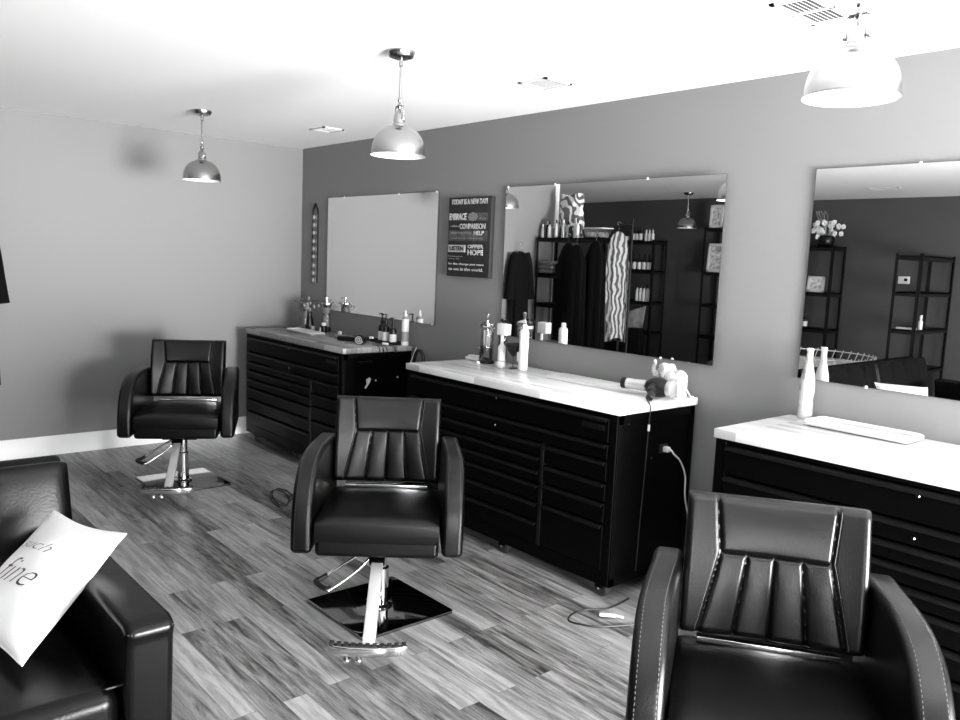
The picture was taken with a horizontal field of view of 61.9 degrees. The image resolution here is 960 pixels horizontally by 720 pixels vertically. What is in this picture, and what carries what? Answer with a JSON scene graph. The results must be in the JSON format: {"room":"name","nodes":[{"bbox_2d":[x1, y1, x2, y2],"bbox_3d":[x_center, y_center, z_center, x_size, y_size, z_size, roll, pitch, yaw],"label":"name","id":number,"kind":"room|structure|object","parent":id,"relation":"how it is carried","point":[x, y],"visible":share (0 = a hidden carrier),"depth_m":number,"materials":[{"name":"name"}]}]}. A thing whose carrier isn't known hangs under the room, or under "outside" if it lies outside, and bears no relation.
{"room":"salon","nodes":[
{"label":"salon","id":0,"kind":"room"},
{"bbox_2d":[0,107,302,440],"bbox_3d":[-2.737,-0.545,6.117,3.180,2.440,0.100,-4,9,-41],"label":"wall","id":1,"kind":"structure","parent":0,"point":[107,251],"depth_m":6.04,"materials":[{"name":"grey paint"}]},
{"bbox_2d":[0,249,9,384],"bbox_3d":[-3.393,-0.400,5.379,0.407,1.179,0.121,-4,9,-41],"label":"smock","id":2,"kind":"object","parent":1,"relation":"hanging from","point":[4,297],"visible":1,"depth_m":5.44,"materials":[{"name":"black fabric"}]},
{"bbox_2d":[0,416,249,460],"bbox_3d":[-2.768,0.602,6.198,3.030,0.142,0.016,-4,9,-41],"label":"baseboard","id":3,"kind":"structure","parent":1,"relation":"attached to","point":[105,439],"depth_m":5.94,"materials":[{"name":"white paint"}]},
{"bbox_2d":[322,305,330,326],"bbox_3d":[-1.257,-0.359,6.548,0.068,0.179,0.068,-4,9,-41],"label":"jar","id":4,"kind":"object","parent":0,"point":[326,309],"depth_m":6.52,"materials":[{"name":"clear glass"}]},
{"bbox_2d":[4,433,695,719],"bbox_3d":[-2.352,1.093,3.370,6.350,0.100,10.300,-4,9,-41],"label":"floor","id":5,"kind":"structure","parent":0,"point":[249,644],"depth_m":3.49,"materials":[{"name":"grey wood"}]},
{"bbox_2d":[0,455,174,719],"bbox_3d":[-2.043,0.852,1.796,2.280,0.791,1.184,-4,9,-41],"label":"sofa","id":6,"kind":"object","parent":5,"relation":"on","point":[109,656],"visible":0.64,"depth_m":2.11,"materials":[{"name":"black leather"}]},
{"bbox_2d":[0,618,117,719],"bbox_3d":[-1.572,0.894,2.032,1.010,0.170,0.850,-4,9,-41],"label":"seat cushion","id":7,"kind":"object","parent":6,"relation":"on","point":[66,677],"depth_m":2.06,"materials":[{"name":"black leather"}]},
{"bbox_2d":[0,510,126,665],"bbox_3d":[-1.276,0.636,2.323,0.512,0.254,0.359,7,9,34],"label":"throw pillow","id":8,"kind":"object","parent":6,"relation":"on","point":[39,582],"visible":1,"depth_m":2.25,"materials":[{"name":"white fabric"}]},
{"bbox_2d":[117,339,238,498],"bbox_3d":[-1.936,0.370,5.156,0.704,0.931,0.904,1,7,-11],"label":"barber chair","id":9,"kind":"object","parent":5,"relation":"on","point":[188,368],"visible":1,"depth_m":5.27,"materials":[{"name":"black leather"}]},
{"bbox_2d":[269,488,292,507],"bbox_3d":[-1.234,0.847,5.280,0.212,0.012,0.797,4,7,9],"label":"cable","id":10,"kind":"object","parent":5,"relation":"on","point":[280,490],"visible":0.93,"depth_m":5.07,"materials":[{"name":"black plastic"}]},
{"bbox_2d":[246,327,412,458],"bbox_3d":[-1.224,0.277,6.195,0.612,0.920,1.518,-4,9,-41],"label":"base cabinet","id":11,"kind":"object","parent":5,"relation":"on","point":[295,380],"visible":0.75,"depth_m":5.83,"materials":[{"name":"black metal"}]},
{"bbox_2d":[246,327,412,353],"bbox_3d":[-1.198,-0.163,6.154,0.585,0.037,1.507,-4,9,-41],"label":"countertop","id":12,"kind":"structure","parent":11,"relation":"on","point":[327,342],"depth_m":5.82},
{"bbox_2d":[294,298,315,327],"bbox_3d":[-1.499,-0.404,6.761,0.193,0.265,0.286,-4,9,-41],"label":"potted plant","id":13,"kind":"object","parent":12,"relation":"on","point":[302,314],"visible":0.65,"depth_m":6.74,"materials":[{"name":"grey plant"}]},
{"bbox_2d":[286,328,324,334],"bbox_3d":[-1.400,-0.231,6.416,0.133,0.016,0.453,-3,9,-39],"label":"serving tray","id":14,"kind":"object","parent":12,"relation":"on","point":[300,330],"visible":1,"depth_m":6.40,"materials":[{"name":"grey plastic"}]},
{"bbox_2d":[303,297,319,329],"bbox_3d":[-1.403,-0.382,6.584,0.113,0.274,0.146,-4,9,-41],"label":"flower vase","id":15,"kind":"object","parent":12,"relation":"on","point":[309,322],"visible":0.99,"depth_m":6.56,"materials":[{"name":"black glass"}]},
{"bbox_2d":[319,323,326,332],"bbox_3d":[-1.262,-0.262,6.452,0.063,0.080,0.060,-4,9,-41],"label":"jar","id":16,"kind":"object","parent":12,"relation":"on","point":[323,328],"visible":0.91,"depth_m":6.43,"materials":[{"name":"black plastic"}]},
{"bbox_2d":[321,297,331,331],"bbox_3d":[-1.256,-0.375,6.546,0.088,0.282,0.088,-4,9,-41],"label":"soap dispenser","id":17,"kind":"object","parent":12,"relation":"on","point":[326,308],"visible":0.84,"depth_m":6.52,"materials":[{"name":"black plastic"}]},
{"bbox_2d":[337,336,354,341],"bbox_3d":[-0.951,-0.154,5.819,0.190,0.036,0.045,5,8,20],"label":"hair clipper","id":18,"kind":"object","parent":12,"relation":"on","point":[339,338],"visible":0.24,"depth_m":5.81,"materials":[{"name":"black plastic"}]},
{"bbox_2d":[354,334,367,344],"bbox_3d":[-0.844,-0.153,5.757,0.072,0.072,0.190,3,7,7],"label":"brush","id":19,"kind":"object","parent":12,"relation":"on","point":[360,339],"visible":1,"depth_m":5.67,"materials":[{"name":"black plastic"}]},
{"bbox_2d":[372,344,395,353],"bbox_3d":[-0.684,-0.082,5.676,0.168,0.056,0.130,-4,9,-41],"label":"cable","id":20,"kind":"object","parent":12,"relation":"on","point":[372,344],"visible":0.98,"depth_m":5.62,"materials":[{"name":"black plastic"}]},
{"bbox_2d":[371,338,400,344],"bbox_3d":[-0.685,-0.135,5.866,0.100,0.022,0.270,-4,9,-41],"label":"caddy","id":21,"kind":"object","parent":12,"relation":"on","point":[376,340],"visible":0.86,"depth_m":5.82,"materials":[{"name":"black plastic"}]},
{"bbox_2d":[378,313,383,339],"bbox_3d":[-0.727,-0.239,5.911,0.063,0.215,0.055,4,7,12],"label":"pump bottle","id":22,"kind":"object","parent":21,"relation":"in","point":[380,326],"visible":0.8,"depth_m":5.89,"materials":[{"name":"black plastic"}]},
{"bbox_2d":[382,314,389,341],"bbox_3d":[-0.692,-0.231,5.856,0.063,0.215,0.055,4,7,12],"label":"pump bottle","id":23,"kind":"object","parent":21,"relation":"in","point":[385,329],"visible":0.89,"depth_m":5.84,"materials":[{"name":"black plastic"}]},
{"bbox_2d":[389,317,396,341],"bbox_3d":[-0.634,-0.210,5.790,0.063,0.195,0.055,4,7,12],"label":"pump bottle","id":24,"kind":"object","parent":21,"relation":"in","point":[392,331],"visible":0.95,"depth_m":5.77,"materials":[{"name":"black plastic"}]},
{"bbox_2d":[401,310,408,345],"bbox_3d":[-0.539,-0.233,5.767,0.054,0.253,0.054,-4,9,-41],"label":"spray can","id":25,"kind":"object","parent":12,"relation":"on","point":[405,320],"visible":1,"depth_m":5.75,"materials":[{"name":"grey plastic"}]},
{"bbox_2d":[290,395,464,663],"bbox_3d":[-0.422,0.667,3.377,0.704,0.909,0.905,2,7,-2],"label":"barber chair","id":26,"kind":"object","parent":5,"relation":"on","point":[394,439],"visible":1,"depth_m":3.47,"materials":[{"name":"black leather"}]},
{"bbox_2d":[404,359,697,595],"bbox_3d":[0.295,0.559,4.453,0.626,0.920,1.640,-4,9,-41],"label":"base cabinet","id":27,"kind":"object","parent":5,"relation":"on","point":[554,466],"visible":0.83,"depth_m":3.95,"materials":[{"name":"black metal"}]},
{"bbox_2d":[406,359,697,415],"bbox_3d":[0.320,0.120,4.404,0.610,0.037,1.640,-4,9,-41],"label":"countertop","id":28,"kind":"structure","parent":27,"relation":"on","point":[533,382],"depth_m":4.13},
{"bbox_2d":[465,354,478,360],"bbox_3d":[-0.032,-0.016,5.098,0.120,0.031,0.065,9,10,43],"label":"soap dish","id":29,"kind":"object","parent":28,"relation":"on","point":[471,356],"visible":0.7,"depth_m":5.08,"materials":[{"name":"white ceramic"}]},
{"bbox_2d":[478,313,495,363],"bbox_3d":[0.043,-0.137,4.957,0.106,0.312,0.106,-4,9,-41],"label":"glass jar","id":30,"kind":"object","parent":28,"relation":"on","point":[486,350],"visible":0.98,"depth_m":4.93,"materials":[{"name":"clear glass"}]},
{"bbox_2d":[495,361,504,367],"bbox_3d":[0.121,0.027,4.764,0.059,0.042,0.060,-4,9,-41],"label":"tealight","id":31,"kind":"object","parent":28,"relation":"on","point":[499,364],"visible":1,"depth_m":4.74,"materials":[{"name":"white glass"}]},
{"bbox_2d":[497,318,508,364],"bbox_3d":[0.146,-0.113,4.920,0.081,0.284,0.065,6,8,28],"label":"pump bottle","id":32,"kind":"object","parent":28,"relation":"on","point":[503,320],"visible":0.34,"depth_m":4.90,"materials":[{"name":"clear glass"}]},
{"bbox_2d":[497,323,510,360],"bbox_3d":[0.142,-0.090,4.828,0.053,0.260,0.081,-4,9,-41],"label":"spray bottle","id":33,"kind":"object","parent":28,"relation":"on","point":[503,329],"visible":0.84,"depth_m":4.82,"materials":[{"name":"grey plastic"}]},
{"bbox_2d":[505,342,518,368],"bbox_3d":[0.199,-0.024,4.763,0.112,0.150,0.112,-4,9,-41],"label":"goblet","id":34,"kind":"object","parent":28,"relation":"on","point":[512,348],"visible":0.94,"depth_m":4.73,"materials":[{"name":"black glass"}]},
{"bbox_2d":[505,342,518,356],"bbox_3d":[0.200,-0.060,4.759,0.112,0.078,0.112,-4,9,-41],"label":"bowl","id":35,"kind":"object","parent":34,"relation":"on","point":[512,347],"depth_m":4.72,"materials":[{"name":"glass"}]},
{"bbox_2d":[517,324,528,370],"bbox_3d":[0.257,-0.076,4.700,0.055,0.274,0.057,-4,9,-41],"label":"lotion bottle","id":36,"kind":"object","parent":28,"relation":"on","point":[522,355],"visible":1,"depth_m":4.68,"materials":[{"name":"grey plastic"}]},
{"bbox_2d":[545,373,619,385],"bbox_3d":[0.579,0.106,4.441,0.150,0.004,0.460,-4,9,-41],"label":"cutting mat","id":37,"kind":"object","parent":28,"relation":"on","point":[561,375],"visible":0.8,"depth_m":4.42,"materials":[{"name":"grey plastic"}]},
{"bbox_2d":[620,377,676,570],"bbox_3d":[0.764,0.531,3.940,0.279,0.901,0.306,-4,9,-41],"label":"hair dryer","id":38,"kind":"object","parent":28,"relation":"on","point":[654,387],"visible":1,"depth_m":3.86,"materials":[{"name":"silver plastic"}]},
{"bbox_2d":[651,359,687,396],"bbox_3d":[0.953,0.090,4.031,0.099,0.167,0.223,-4,9,-41],"label":"elephant figurine","id":39,"kind":"object","parent":28,"relation":"on","point":[667,371],"visible":0.76,"depth_m":3.98,"materials":[{"name":"white ceramic"}]},
{"bbox_2d":[659,444,667,452],"bbox_3d":[0.882,0.425,3.855,0.060,0.040,0.010,-4,9,-41],"label":"power outlet","id":40,"kind":"object","parent":27,"relation":"attached to","point":[661,446],"depth_m":3.84,"materials":[{"name":"white plastic"}]},
{"bbox_2d":[663,446,687,512],"bbox_3d":[0.973,0.752,3.946,0.244,0.685,0.057,-4,9,-41],"label":"power cord","id":41,"kind":"object","parent":27,"relation":"attached to","point":[667,449],"visible":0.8,"depth_m":3.90,"materials":[{"name":"grey plastic"}]},
{"bbox_2d":[599,612,623,618],"bbox_3d":[0.584,1.135,3.558,0.108,0.014,0.023,4,7,9],"label":"plug adapter","id":42,"kind":"object","parent":5,"relation":"on","point":[600,613],"visible":1,"depth_m":3.55,"materials":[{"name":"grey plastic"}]},
{"bbox_2d":[567,597,679,627],"bbox_3d":[0.781,1.139,3.640,0.840,0.011,0.284,1,7,-16],"label":"extension cord","id":43,"kind":"object","parent":5,"relation":"on","point":[626,599],"visible":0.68,"depth_m":3.50,"materials":[{"name":"black plastic"}]},
{"bbox_2d":[625,490,955,719],"bbox_3d":[0.710,0.889,1.913,0.704,0.927,0.904,4,7,14],"label":"barber chair","id":44,"kind":"object","parent":5,"relation":"on","point":[772,595],"visible":1,"depth_m":2.13,"materials":[{"name":"black leather"}]},
{"bbox_2d":[712,414,959,719],"bbox_3d":[1.661,0.811,2.896,0.626,0.920,1.566,-4,9,-41],"label":"base cabinet","id":45,"kind":"object","parent":5,"relation":"on","point":[911,491],"visible":0.35,"depth_m":2.78,"materials":[{"name":"black metal"}]},
{"bbox_2d":[714,414,959,490],"bbox_3d":[1.687,0.373,2.847,0.610,0.037,1.566,-4,9,-41],"label":"countertop","id":46,"kind":"structure","parent":45,"relation":"on","point":[931,462],"depth_m":2.98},
{"bbox_2d":[797,348,814,418],"bbox_3d":[1.437,0.103,3.512,0.063,0.312,0.063,-4,9,-41],"label":"glass bottle","id":47,"kind":"object","parent":46,"relation":"on","point":[807,382],"visible":0.98,"depth_m":3.49,"materials":[{"name":"grey glass"}]},
{"bbox_2d":[803,416,923,443],"bbox_3d":[1.562,0.284,3.275,0.187,0.023,0.437,-3,9,-40],"label":"serving tray","id":48,"kind":"object","parent":46,"relation":"on","point":[852,427],"visible":1,"depth_m":3.26,"materials":[{"name":"white ceramic"}]},
{"bbox_2d":[0,0,959,148],"bbox_3d":[-2.242,-1.426,3.058,6.350,0.100,10.300,-4,9,-41],"label":"ceiling","id":49,"kind":"structure","parent":0,"point":[272,72],"depth_m":3.52,"materials":[{"name":"white paint"}]},
{"bbox_2d":[182,109,221,181],"bbox_3d":[-1.816,-1.401,5.229,0.246,0.446,0.246,-4,9,-41],"label":"pendant lamp","id":50,"kind":"object","parent":49,"relation":"hanging from","point":[199,170],"visible":1,"depth_m":5.18,"materials":[{"name":"silver metal"}]},
{"bbox_2d":[310,126,343,132],"bbox_3d":[-1.100,-1.655,5.752,0.170,0.008,0.190,-4,9,-41],"label":"ceiling vent","id":51,"kind":"object","parent":49,"relation":"in","point":[323,128],"visible":1,"depth_m":5.74,"materials":[{"name":"white metal"}]},
{"bbox_2d":[370,47,425,159],"bbox_3d":[-0.352,-1.124,3.514,0.246,0.446,0.246,-4,9,-41],"label":"pendant lamp","id":52,"kind":"object","parent":49,"relation":"hanging from","point":[397,140],"visible":1,"depth_m":3.46,"materials":[{"name":"white metal"}]},
{"bbox_2d":[518,77,571,89],"bbox_3d":[0.324,-1.373,3.977,0.190,0.008,0.190,-4,9,-41],"label":"ceiling vent","id":53,"kind":"object","parent":49,"relation":"in","point":[543,83],"visible":1,"depth_m":3.97,"materials":[{"name":"white metal"}]},
{"bbox_2d":[769,0,854,25],"bbox_3d":[1.125,-1.181,2.708,0.300,0.008,0.150,-4,9,-41],"label":"ceiling vent","id":54,"kind":"object","parent":49,"relation":"in","point":[810,12],"visible":0.94,"depth_m":2.71,"materials":[{"name":"white metal"}]},
{"bbox_2d":[801,0,903,107],"bbox_3d":[0.965,-0.889,2.035,0.240,0.435,0.240,-4,9,-41],"label":"pendant lamp","id":55,"kind":"object","parent":49,"relation":"hanging from","point":[858,73],"visible":1,"depth_m":2.00,"materials":[{"name":"white metal"}]},
{"bbox_2d":[300,47,959,550],"bbox_3d":[0.945,-0.153,4.252,0.100,2.440,7.600,-4,9,-41],"label":"wall","id":56,"kind":"structure","parent":0,"point":[771,144],"depth_m":3.90,"materials":[{"name":"grey paint"}]},
{"bbox_2d":[311,203,318,283],"bbox_3d":[-1.411,-0.993,6.815,0.020,0.681,0.102,-4,9,-41],"label":"hanging ornament","id":57,"kind":"object","parent":56,"relation":"hanging from","point":[314,216],"visible":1,"depth_m":6.81,"materials":[{"name":"black plastic"}]},
{"bbox_2d":[326,191,439,324],"bbox_3d":[-0.787,-0.792,6.111,0.012,0.933,1.481,-4,9,-41],"label":"wall mirror","id":58,"kind":"object","parent":56,"relation":"attached to","point":[382,249],"visible":1,"depth_m":6.03,"materials":[{"name":"white mirror"}]},
{"bbox_2d":[412,349,425,362],"bbox_3d":[-0.450,0.363,5.731,0.024,0.892,0.156,-4,9,-41],"label":"hose","id":59,"kind":"object","parent":56,"relation":"attached to","point":[417,350],"visible":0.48,"depth_m":5.67,"materials":[{"name":"black"}]},
{"bbox_2d":[447,196,495,277],"bbox_3d":[-0.066,-0.807,5.262,0.038,0.520,0.430,-4,9,-41],"label":"sign","id":60,"kind":"object","parent":56,"relation":"attached to","point":[471,219],"visible":1,"depth_m":5.23,"materials":[{"name":"grey"}]},
{"bbox_2d":[501,173,727,365],"bbox_3d":[0.652,-0.523,4.448,0.018,0.933,1.567,-4,9,-40],"label":"wall mirror","id":61,"kind":"object","parent":56,"relation":"attached to","point":[629,266],"visible":0.88,"depth_m":4.32,"materials":[{"name":"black mirror"}]},
{"bbox_2d":[797,160,959,400],"bbox_3d":[1.953,-0.286,2.987,0.013,0.933,1.529,-4,9,-41],"label":"wall mirror","id":62,"kind":"object","parent":56,"relation":"attached to","point":[881,311],"visible":1,"depth_m":3.30,"materials":[{"name":"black mirror"}]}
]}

